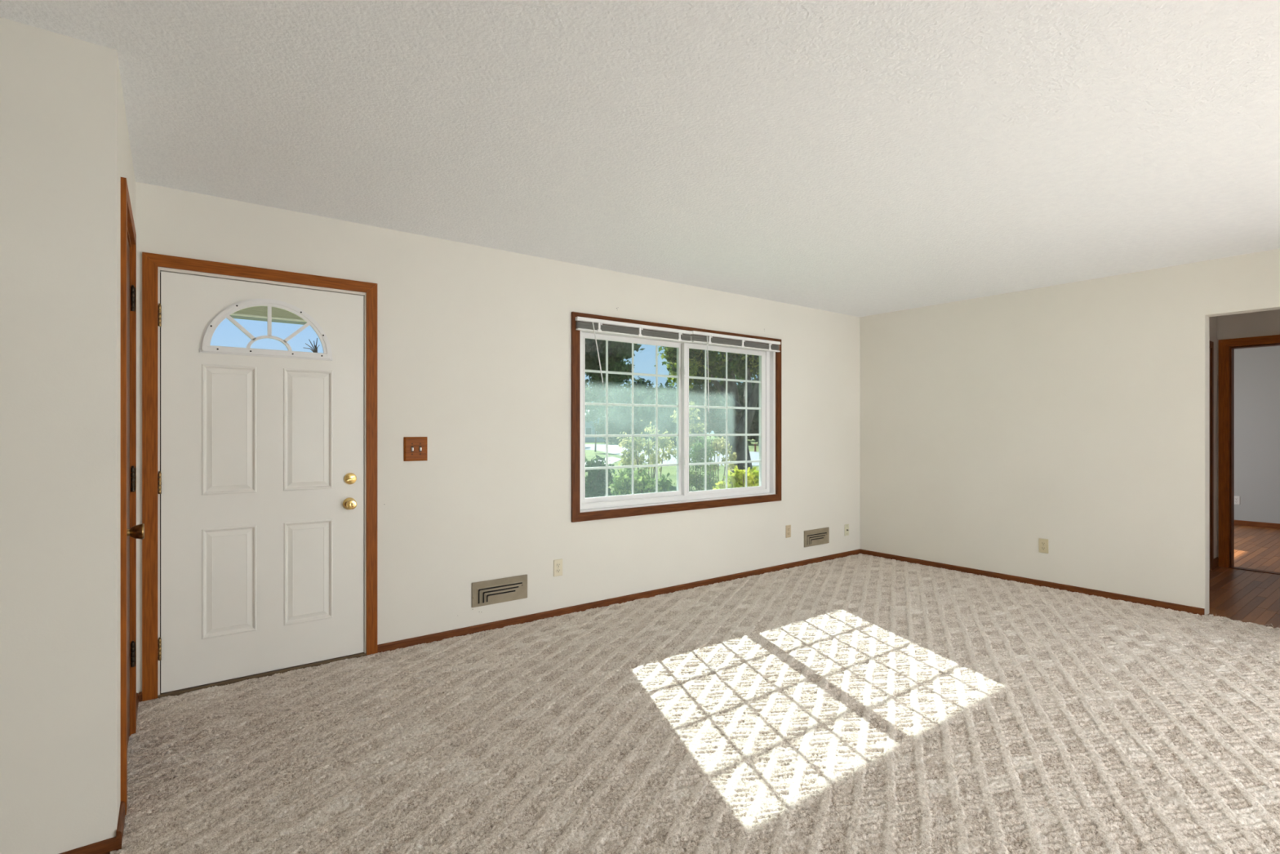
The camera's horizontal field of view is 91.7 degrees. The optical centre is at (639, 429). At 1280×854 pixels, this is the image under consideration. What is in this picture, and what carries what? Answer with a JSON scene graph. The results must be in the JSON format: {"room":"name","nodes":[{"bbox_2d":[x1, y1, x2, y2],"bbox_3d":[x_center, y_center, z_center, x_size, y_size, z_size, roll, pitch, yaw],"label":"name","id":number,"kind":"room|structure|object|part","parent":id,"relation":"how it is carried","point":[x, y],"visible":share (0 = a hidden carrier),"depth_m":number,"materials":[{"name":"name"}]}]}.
{"room":"empty living room","nodes":[
{"label":"empty living room","id":0,"kind":"room"},
{"bbox_2d":[0,17,119,853],"bbox_3d":[-2.221,0.051,1.502,1.468,2.650,0.100,0,0,-37],"label":"wall","id":1,"kind":"structure","parent":0,"point":[60,93],"depth_m":1.82,"materials":[{"name":"paint"}]},
{"bbox_2d":[58,835,121,853],"bbox_3d":[-2.119,1.271,1.509,1.320,0.050,0.013,0,0,-37],"label":"baseboard","id":2,"kind":"structure","parent":1,"relation":"attached to","point":[106,846],"depth_m":1.87,"materials":[{"name":"brown wood"}]},
{"bbox_2d":[119,70,135,808],"bbox_3d":[-2.061,0.051,2.416,0.110,2.650,1.166,0,0,-37],"label":"wall","id":3,"kind":"structure","parent":0,"point":[126,168],"depth_m":2.04,"materials":[{"name":"paint"}]},
{"bbox_2d":[115,800,124,843],"bbox_3d":[-1.651,1.261,1.975,0.013,0.070,0.192,0,0,-37],"label":"baseboard","id":4,"kind":"structure","parent":3,"relation":"attached to","point":[120,828],"depth_m":1.95,"materials":[{"name":"brown wood"}]},
{"bbox_2d":[120,177,144,814],"bbox_3d":[-1.961,0.226,2.334,0.166,2.120,0.752,0,0,-37],"label":"door","id":5,"kind":"structure","parent":3,"relation":"in","point":[131,531],"depth_m":2.46,"materials":[{"name":"brown wood"}]},
{"bbox_3d":[-1.726,0.222,2.076,0.016,2.109,0.057,0,0,-37],"label":"casing","id":6,"kind":"part","parent":5,"relation":"part of","materials":[{"name":"brown wood"}]},
{"bbox_3d":[-1.935,-0.805,2.353,0.016,0.057,0.752,0,0,-37],"label":"casing","id":7,"kind":"part","parent":5,"relation":"part of","materials":[{"name":"brown wood"}]},
{"bbox_3d":[-2.145,0.222,2.630,0.016,2.109,0.057,0,0,-37],"label":"casing","id":8,"kind":"part","parent":5,"relation":"part of","materials":[{"name":"brown wood"}]},
{"bbox_3d":[-1.774,0.358,2.169,0.066,0.060,0.060,0,0,-37],"label":"knob","id":9,"kind":"part","parent":5,"relation":"part of","materials":[{"name":"gold metal"}]},
{"bbox_2d":[136,692,138,719],"bbox_3d":[-2.260,1.264,2.780,0.013,0.065,0.320,0,0,-37],"label":"baseboard","id":10,"kind":"structure","parent":3,"relation":"attached to","point":[137,694],"depth_m":2.83,"materials":[{"name":"brown wood"}]},
{"bbox_2d":[135,182,859,693],"bbox_3d":[-0.615,0.051,4.346,7.460,2.650,0.170,0,0,-37],"label":"wall","id":11,"kind":"structure","parent":0,"point":[474,342],"depth_m":4.05,"materials":[{"name":"paint"}]},
{"bbox_2d":[138,691,142,702],"bbox_3d":[-2.350,1.265,2.921,0.012,0.062,0.013,0,0,-37],"label":"baseboard","id":12,"kind":"structure","parent":11,"relation":"attached to","point":[140,692],"depth_m":2.92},
{"bbox_2d":[142,252,377,701],"bbox_3d":[-1.960,0.236,3.286,1.050,2.141,0.229,0,0,-37],"label":"door","id":13,"kind":"structure","parent":11,"relation":"in","point":[260,465],"depth_m":3.20,"materials":[{"name":"beige paint"}]},
{"bbox_3d":[-2.321,0.221,2.941,0.058,2.110,0.017,0,0,-37],"label":"casing","id":14,"kind":"part","parent":13,"relation":"part of","materials":[{"name":"brown wood"}]},
{"bbox_3d":[-2.080,0.765,3.147,0.233,0.545,0.024,0,0,-37],"label":"panel","id":15,"kind":"part","parent":13,"relation":"part of","materials":[{"name":"paint"}]},
{"bbox_3d":[-2.080,0.000,3.147,0.233,0.649,0.024,0,0,-37],"label":"panel","id":16,"kind":"part","parent":13,"relation":"part of","materials":[{"name":"paint"}]},
{"bbox_3d":[-1.925,-0.806,3.240,1.050,0.058,0.017,0,0,-37],"label":"casing","id":17,"kind":"part","parent":13,"relation":"part of","materials":[{"name":"brown wood"}]},
{"bbox_3d":[-1.796,0.000,3.362,0.239,0.649,0.024,0,0,-37],"label":"panel","id":18,"kind":"part","parent":13,"relation":"part of","materials":[{"name":"paint"}]},
{"bbox_3d":[-1.795,0.765,3.363,0.237,0.545,0.024,0,0,-37],"label":"panel","id":19,"kind":"part","parent":13,"relation":"part of","materials":[{"name":"paint"}]},
{"bbox_3d":[-1.609,0.414,3.454,0.068,0.068,0.066,0,0,-37],"label":"knob","id":20,"kind":"part","parent":13,"relation":"part of","materials":[{"name":"gold metal"}]},
{"bbox_3d":[-1.530,0.221,3.539,0.058,2.110,0.017,0,0,-37],"label":"casing","id":21,"kind":"part","parent":13,"relation":"part of","materials":[{"name":"brown wood"}]},
{"bbox_2d":[230,306,306,324],"bbox_3d":[-2.778,-1.013,4.131,2.950,0.222,2.094,0,0,-37],"label":"porch roof","id":22,"kind":"structure","parent":11,"relation":"attached to","point":[257,313],"depth_m":5.01,"materials":[{"name":"beige paint"}]},
{"bbox_2d":[403,436,427,461],"bbox_3d":[-1.328,0.115,3.683,0.137,0.142,0.028,0,0,-37],"label":"light switch","id":23,"kind":"object","parent":11,"relation":"attached to","point":[415,448],"visible":1,"depth_m":3.68,"materials":[{"name":"brown wood"}]},
{"bbox_2d":[471,573,527,607],"bbox_3d":[-0.902,1.040,4.014,0.384,0.156,0.016,0,0,-37],"label":"air vent","id":24,"kind":"object","parent":11,"relation":"in","point":[484,593],"visible":1,"depth_m":4.01,"materials":[{"name":"beige metal"}]},
{"bbox_2d":[553,558,562,576],"bbox_3d":[-0.563,0.950,4.274,0.070,0.115,0.010,0,0,-37],"label":"wall outlet","id":25,"kind":"object","parent":11,"relation":"attached to","point":[557,563],"visible":1,"depth_m":4.27,"materials":[{"name":"beige plastic"}]},
{"bbox_2d":[377,549,860,653],"bbox_3d":[0.381,1.265,4.986,4.734,0.062,0.013,0,0,-37],"label":"baseboard","id":26,"kind":"structure","parent":11,"relation":"attached to","point":[439,636],"depth_m":4.39,"materials":[{"name":"brown wood"}]},
{"bbox_2d":[571,311,781,522],"bbox_3d":[0.340,-0.088,5.085,2.206,1.468,0.233,0,0,-37],"label":"window","id":27,"kind":"structure","parent":11,"relation":"in","point":[580,503],"depth_m":5.01,"materials":[{"name":"brown wood"}]},
{"bbox_3d":[-0.452,-0.087,4.353,0.061,1.467,0.019,0,0,-37],"label":"casing","id":28,"kind":"part","parent":27,"relation":"part of","materials":[{"name":"brown wood"}]},
{"bbox_3d":[-0.055,-0.086,4.792,0.998,1.241,0.030,0,0,-37],"label":"sash","id":29,"kind":"part","parent":27,"relation":"part of","materials":[{"name":"white plastic"}]},
{"bbox_2d":[575,316,692,387],"bbox_3d":[-0.012,-0.536,4.643,1.073,0.501,0.048,0,0,-37],"label":"mini blind","id":30,"kind":"object","parent":27,"relation":"attached to","point":[580,326],"visible":1,"depth_m":4.60,"materials":[{"name":"white plastic"}]},
{"bbox_3d":[-0.016,-0.701,4.649,1.065,0.011,0.029,0,0,-37],"label":"rail","id":31,"kind":"part","parent":30,"relation":"part of","materials":[{"name":"white plastic"}]},
{"bbox_3d":[0.404,0.616,4.999,2.205,0.061,0.019,0,0,-37],"label":"casing","id":32,"kind":"part","parent":27,"relation":"part of","materials":[{"name":"brown wood"}]},
{"bbox_3d":[0.404,-0.791,4.999,2.206,0.061,0.019,0,0,-37],"label":"casing","id":33,"kind":"part","parent":27,"relation":"part of","materials":[{"name":"brown wood"}]},
{"bbox_3d":[0.738,-0.086,5.346,0.981,1.241,0.030,0,0,-37],"label":"sash","id":34,"kind":"part","parent":27,"relation":"part of","materials":[{"name":"white plastic"}]},
{"bbox_2d":[691,330,780,419],"bbox_3d":[0.844,-0.429,5.289,1.059,0.725,0.048,0,0,-37],"label":"mini blind","id":35,"kind":"object","parent":27,"relation":"attached to","point":[710,340],"visible":1,"depth_m":5.24,"materials":[{"name":"white plastic"}]},
{"bbox_3d":[0.839,-0.706,5.295,1.051,0.011,0.029,0,0,-37],"label":"rail","id":36,"kind":"part","parent":35,"relation":"part of","materials":[{"name":"white plastic"}]},
{"bbox_3d":[1.260,-0.087,5.646,0.061,1.467,0.019,0,0,-37],"label":"casing","id":37,"kind":"part","parent":27,"relation":"part of","materials":[{"name":"brown wood"}]},
{"bbox_2d":[786,524,791,537],"bbox_3d":[1.372,0.939,5.736,0.070,0.115,0.010,0,0,-37],"label":"wall outlet","id":38,"kind":"object","parent":11,"relation":"attached to","point":[788,526],"visible":1,"depth_m":5.73,"materials":[{"name":"beige plastic"}]},
{"bbox_2d":[804,527,829,546],"bbox_3d":[1.706,1.035,5.985,0.380,0.156,0.016,0,0,-37],"label":"air vent","id":39,"kind":"object","parent":11,"relation":"in","point":[820,535],"visible":1,"depth_m":5.98,"materials":[{"name":"beige metal"}]},
{"bbox_2d":[844,524,848,535],"bbox_3d":[2.096,1.014,6.277,0.070,0.115,0.020,0,0,-37],"label":"cable jack","id":40,"kind":"object","parent":11,"relation":"attached to","point":[846,526],"visible":1,"depth_m":6.28,"materials":[{"name":"beige plastic"}]},
{"bbox_2d":[0,0,1279,316],"bbox_3d":[1.639,-1.224,1.272,7.350,0.120,7.653,0,0,-37],"label":"ceiling","id":41,"kind":"structure","parent":0,"point":[853,157],"depth_m":2.38,"materials":[{"name":"white paint"}]},
{"bbox_2d":[110,524,1279,853],"bbox_3d":[4.006,1.318,3.074,13.100,0.116,7.473,0,0,-37],"label":"floor","id":42,"kind":"structure","parent":0,"point":[856,704],"depth_m":2.62,"materials":[{"name":"beige carpet"}]},
{"bbox_2d":[859,248,1279,614],"bbox_3d":[4.572,0.051,3.489,0.123,2.650,7.453,0,0,-37],"label":"wall","id":43,"kind":"structure","parent":0,"point":[1074,416],"depth_m":4.98,"materials":[{"name":"paint"}]},
{"bbox_2d":[859,548,1204,615],"bbox_3d":[3.081,1.265,5.351,0.013,0.062,2.685,0,0,-37],"label":"baseboard","id":44,"kind":"structure","parent":43,"relation":"attached to","point":[1194,610],"depth_m":5.03,"materials":[{"name":"brown wood"}]},
{"bbox_2d":[1039,537,1048,553],"bbox_3d":[3.295,0.948,5.069,0.010,0.115,0.070,0,0,-37],"label":"wall outlet","id":45,"kind":"object","parent":43,"relation":"attached to","point":[1043,543],"visible":1,"depth_m":5.07,"materials":[{"name":"beige plastic"}]},
{"bbox_2d":[1208,315,1217,569],"bbox_3d":[4.626,0.051,5.308,2.157,2.650,0.110,0,0,-37],"label":"wall","id":46,"kind":"structure","parent":0,"point":[1212,320],"depth_m":5.81,"materials":[{"name":"beige paint"}]},
{"bbox_2d":[1208,340,1213,570],"bbox_3d":[4.912,0.241,5.487,0.875,2.095,0.079,0,0,-37],"label":"door","id":47,"kind":"structure","parent":46,"relation":"in","point":[1211,343],"depth_m":5.70,"materials":[{"name":"brown wood"}]},
{"bbox_3d":[4.931,-0.778,5.462,0.875,0.057,0.015,0,0,-37],"label":"casing","id":48,"kind":"part","parent":47,"relation":"part of","materials":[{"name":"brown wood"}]},
{"bbox_2d":[1213,556,1218,568],"bbox_3d":[5.367,1.245,5.793,0.218,0.087,0.013,0,0,-37],"label":"baseboard","id":49,"kind":"structure","parent":46,"relation":"attached to","point":[1215,559],"depth_m":5.80,"materials":[{"name":"brown wood"}]},
{"bbox_2d":[1217,309,1279,568],"bbox_3d":[5.683,0.051,5.645,0.105,2.650,5.353,0,0,-37],"label":"wall","id":50,"kind":"structure","parent":0,"point":[1262,323],"depth_m":5.73,"materials":[{"name":"beige paint"}]},
{"bbox_2d":[1218,334,1279,567],"bbox_3d":[5.807,0.222,5.471,0.122,2.133,1.033,0,0,-37],"label":"door frame","id":51,"kind":"structure","parent":50,"relation":"in","point":[1227,347],"depth_m":5.80,"materials":[{"name":"brown wood"}]},
{"bbox_3d":[5.475,0.222,5.821,0.016,2.132,0.074,0,0,-37],"label":"casing","id":52,"kind":"part","parent":51,"relation":"part of","materials":[{"name":"brown wood"}]},
{"bbox_3d":[5.764,-0.808,5.439,0.016,0.074,1.033,0,0,-37],"label":"casing","id":53,"kind":"part","parent":51,"relation":"part of","materials":[{"name":"brown wood"}]},
{"bbox_2d":[1234,345,1279,528],"bbox_3d":[8.573,0.051,7.830,0.120,2.650,5.353,0,0,-37],"label":"wall","id":54,"kind":"structure","parent":0,"point":[1256,370],"depth_m":8.23,"materials":[{"name":"grey paint"}]},
{"bbox_2d":[1234,495,1239,504],"bbox_3d":[8.064,0.954,8.396,0.010,0.115,0.070,0,0,-37],"label":"wall outlet","id":55,"kind":"object","parent":54,"relation":"attached to","point":[1237,499],"visible":0.89,"depth_m":8.39,"materials":[{"name":"grey plastic"}]},
{"bbox_2d":[1234,520,1279,528],"bbox_3d":[8.520,1.255,7.790,0.013,0.067,5.353,0,0,-37],"label":"baseboard","id":56,"kind":"structure","parent":54,"relation":"attached to","point":[1269,525],"depth_m":8.23,"materials":[{"name":"brown wood"}]},
{"label":"outside","id":57,"kind":"structure","parent":0,"visible":0},
{"bbox_2d":[585,435,759,496],"bbox_3d":[-9.632,1.876,120.534,250.000,0.300,196.077,0,0,-37],"label":"lawn","id":58,"kind":"structure","parent":57,"point":[589,454],"depth_m":27.78,"materials":[{"name":"plant"}]},
{"bbox_2d":[304,337,319,352],"bbox_3d":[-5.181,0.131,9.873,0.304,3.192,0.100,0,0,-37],"label":"tree","id":59,"kind":"object","parent":58,"relation":"on","point":[313,350],"visible":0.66,"depth_m":9.87,"materials":[{"name":"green plant"}]},
{"bbox_2d":[585,381,591,409],"bbox_3d":[-10.921,-4.191,107.055,8.382,11.936,8.456,0,0,-37],"label":"street tree","id":60,"kind":"object","parent":58,"relation":"on","point":[586,384],"visible":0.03,"depth_m":106.30,"materials":[{"name":"green plant"}]},
{"bbox_2d":[585,399,605,451],"bbox_3d":[-3.371,-0.332,48.379,2.059,4.123,1.967,0,0,-37],"label":"sapling","id":61,"kind":"object","parent":58,"relation":"on","point":[591,414],"visible":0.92,"depth_m":48.30,"materials":[{"name":"green plant"}]},
{"bbox_2d":[585,409,608,441],"bbox_3d":[-8.598,-0.554,90.651,5.900,4.560,7.600,0,0,-37],"label":"house","id":62,"kind":"structure","parent":58,"relation":"on","point":[588,426],"depth_m":87.59,"materials":[{"name":"grey"}]},
{"bbox_3d":[-7.206,0.226,87.234,0.900,1.000,0.030,0,0,-37],"label":"pane","id":63,"kind":"part","parent":62,"relation":"part of","materials":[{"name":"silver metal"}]},
{"bbox_2d":[585,454,619,497],"bbox_3d":[-0.969,1.072,10.550,1.131,1.317,1.337,0,0,16],"label":"hedge","id":64,"kind":"object","parent":58,"relation":"on","point":[595,484],"visible":0.49,"depth_m":10.39,"materials":[{"name":"green plant"}]},
{"bbox_2d":[586,380,624,413],"bbox_3d":[-5.292,-4.060,100.753,7.457,11.673,8.989,0,0,-37],"label":"street tree","id":65,"kind":"object","parent":58,"relation":"on","point":[599,392],"visible":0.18,"depth_m":99.51,"materials":[{"name":"green plant"}]},
{"bbox_2d":[585,337,644,414],"bbox_3d":[-2.951,-1.817,21.774,6.929,7.205,5.762,0,0,-21],"label":"shade tree","id":66,"kind":"object","parent":58,"relation":"on","point":[617,351],"visible":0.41,"depth_m":21.21,"materials":[{"name":"green plant"}]},
{"bbox_2d":[590,382,651,444],"bbox_3d":[-2.016,-1.591,76.262,7.311,8.482,8.486,0,0,-31],"label":"street tree","id":67,"kind":"object","parent":58,"relation":"on","point":[620,417],"visible":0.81,"depth_m":74.50,"materials":[{"name":"green plant"}]},
{"bbox_2d":[608,464,675,495],"bbox_3d":[-0.022,1.089,8.152,0.944,1.283,0.772,0,0,-37],"label":"shrub","id":68,"kind":"object","parent":58,"relation":"on","point":[621,485],"visible":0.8,"depth_m":7.96,"materials":[{"name":"green plant"}]},
{"bbox_2d":[626,376,661,441],"bbox_3d":[0.515,-3.095,92.183,7.507,9.742,6.916,0,0,-5],"label":"street tree","id":69,"kind":"object","parent":58,"relation":"on","point":[651,390],"visible":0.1,"depth_m":91.25,"materials":[{"name":"green plant"}]},
{"bbox_2d":[614,419,676,493],"bbox_3d":[0.139,0.790,9.382,1.063,1.876,0.835,0,0,-15],"label":"shrub","id":70,"kind":"object","parent":58,"relation":"on","point":[638,460],"visible":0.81,"depth_m":9.26,"materials":[{"name":"green plant"}]},
{"bbox_3d":[0.127,0.919,9.199,0.024,1.618,0.309,0,0,-3],"label":"stem","id":71,"kind":"part","parent":70,"relation":"part of","materials":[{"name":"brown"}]},
{"bbox_3d":[0.261,0.831,9.313,0.316,1.795,0.065,0,0,23],"label":"stem","id":72,"kind":"part","parent":70,"relation":"part of","materials":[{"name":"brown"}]},
{"bbox_2d":[633,380,698,445],"bbox_3d":[3.198,-1.575,67.201,6.887,7.968,7.401,0,0,12],"label":"street tree","id":73,"kind":"object","parent":58,"relation":"on","point":[667,395],"visible":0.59,"depth_m":65.23,"materials":[{"name":"green plant"}]},
{"bbox_2d":[670,400,706,491],"bbox_3d":[0.999,0.559,12.714,0.705,2.337,0.566,0,0,-37],"label":"shrub","id":74,"kind":"object","parent":58,"relation":"on","point":[699,428],"visible":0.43,"depth_m":12.68,"materials":[{"name":"green plant"}]},
{"bbox_2d":[675,379,722,441],"bbox_3d":[7.863,-2.867,83.673,8.494,10.035,7.977,0,0,-37],"label":"street tree","id":75,"kind":"object","parent":58,"relation":"on","point":[696,390],"visible":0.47,"depth_m":81.98,"materials":[{"name":"green plant"}]},
{"bbox_2d":[675,435,724,490],"bbox_3d":[0.826,0.891,8.553,0.664,1.675,0.560,0,0,21],"label":"feathery shrub","id":76,"kind":"object","parent":58,"relation":"on","point":[697,454],"visible":0.67,"depth_m":8.45,"materials":[{"name":"green plant"}]},
{"bbox_3d":[0.948,0.931,8.462,0.066,1.593,0.146,0,0,-37],"label":"stem","id":77,"kind":"part","parent":76,"relation":"part of","materials":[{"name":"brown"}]},
{"bbox_2d":[653,346,759,472],"bbox_3d":[2.163,-1.328,17.567,4.520,6.345,4.380,0,0,42],"label":"maple tree","id":78,"kind":"object","parent":58,"relation":"on","point":[735,362],"visible":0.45,"depth_m":16.55,"materials":[{"name":"green plant"}]},
{"bbox_2d":[706,435,737,486],"bbox_3d":[1.317,0.919,10.272,0.638,1.618,0.501,0,0,-37],"label":"shrub","id":79,"kind":"object","parent":58,"relation":"on","point":[720,446],"visible":0.57,"depth_m":10.20,"materials":[{"name":"green plant"}]},
{"bbox_3d":[1.275,0.966,10.154,0.042,1.522,0.263,0,0,11],"label":"stem","id":80,"kind":"part","parent":79,"relation":"part of","materials":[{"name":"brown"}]},
{"bbox_2d":[706,380,737,438],"bbox_3d":[13.524,-3.588,101.815,7.570,12.102,7.152,0,0,9],"label":"street tree","id":81,"kind":"object","parent":58,"relation":"on","point":[718,380],"visible":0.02,"depth_m":100.67,"materials":[{"name":"green plant"}]},
{"bbox_2d":[712,465,759,489],"bbox_3d":[1.206,1.074,7.448,0.872,1.310,0.574,0,0,-37],"label":"shrub","id":82,"kind":"object","parent":58,"relation":"on","point":[736,479],"visible":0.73,"depth_m":7.33,"materials":[{"name":"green plant"}]},
{"bbox_2d":[713,377,759,444],"bbox_3d":[12.103,-1.861,74.320,7.607,9.375,9.132,0,0,-12],"label":"street tree","id":83,"kind":"object","parent":58,"relation":"on","point":[720,415],"visible":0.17,"depth_m":73.13,"materials":[{"name":"green plant"}]},
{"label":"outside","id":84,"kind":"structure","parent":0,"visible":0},
{"bbox_2d":[585,444,759,466],"bbox_3d":[1.532,1.745,51.948,14.091,0.062,46.678,0,0,-16],"label":"road","id":85,"kind":"structure","parent":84,"point":[613,449],"depth_m":44.55,"materials":[{"name":"grey concrete"}]},
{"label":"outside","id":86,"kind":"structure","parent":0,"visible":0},
{"bbox_2d":[585,456,621,464],"bbox_3d":[-2.063,1.744,33.293,2.130,0.065,12.060,0,0,13],"label":"sidewalk","id":87,"kind":"structure","parent":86,"point":[612,460],"depth_m":34.92,"materials":[{"name":"grey concrete"}]}
]}

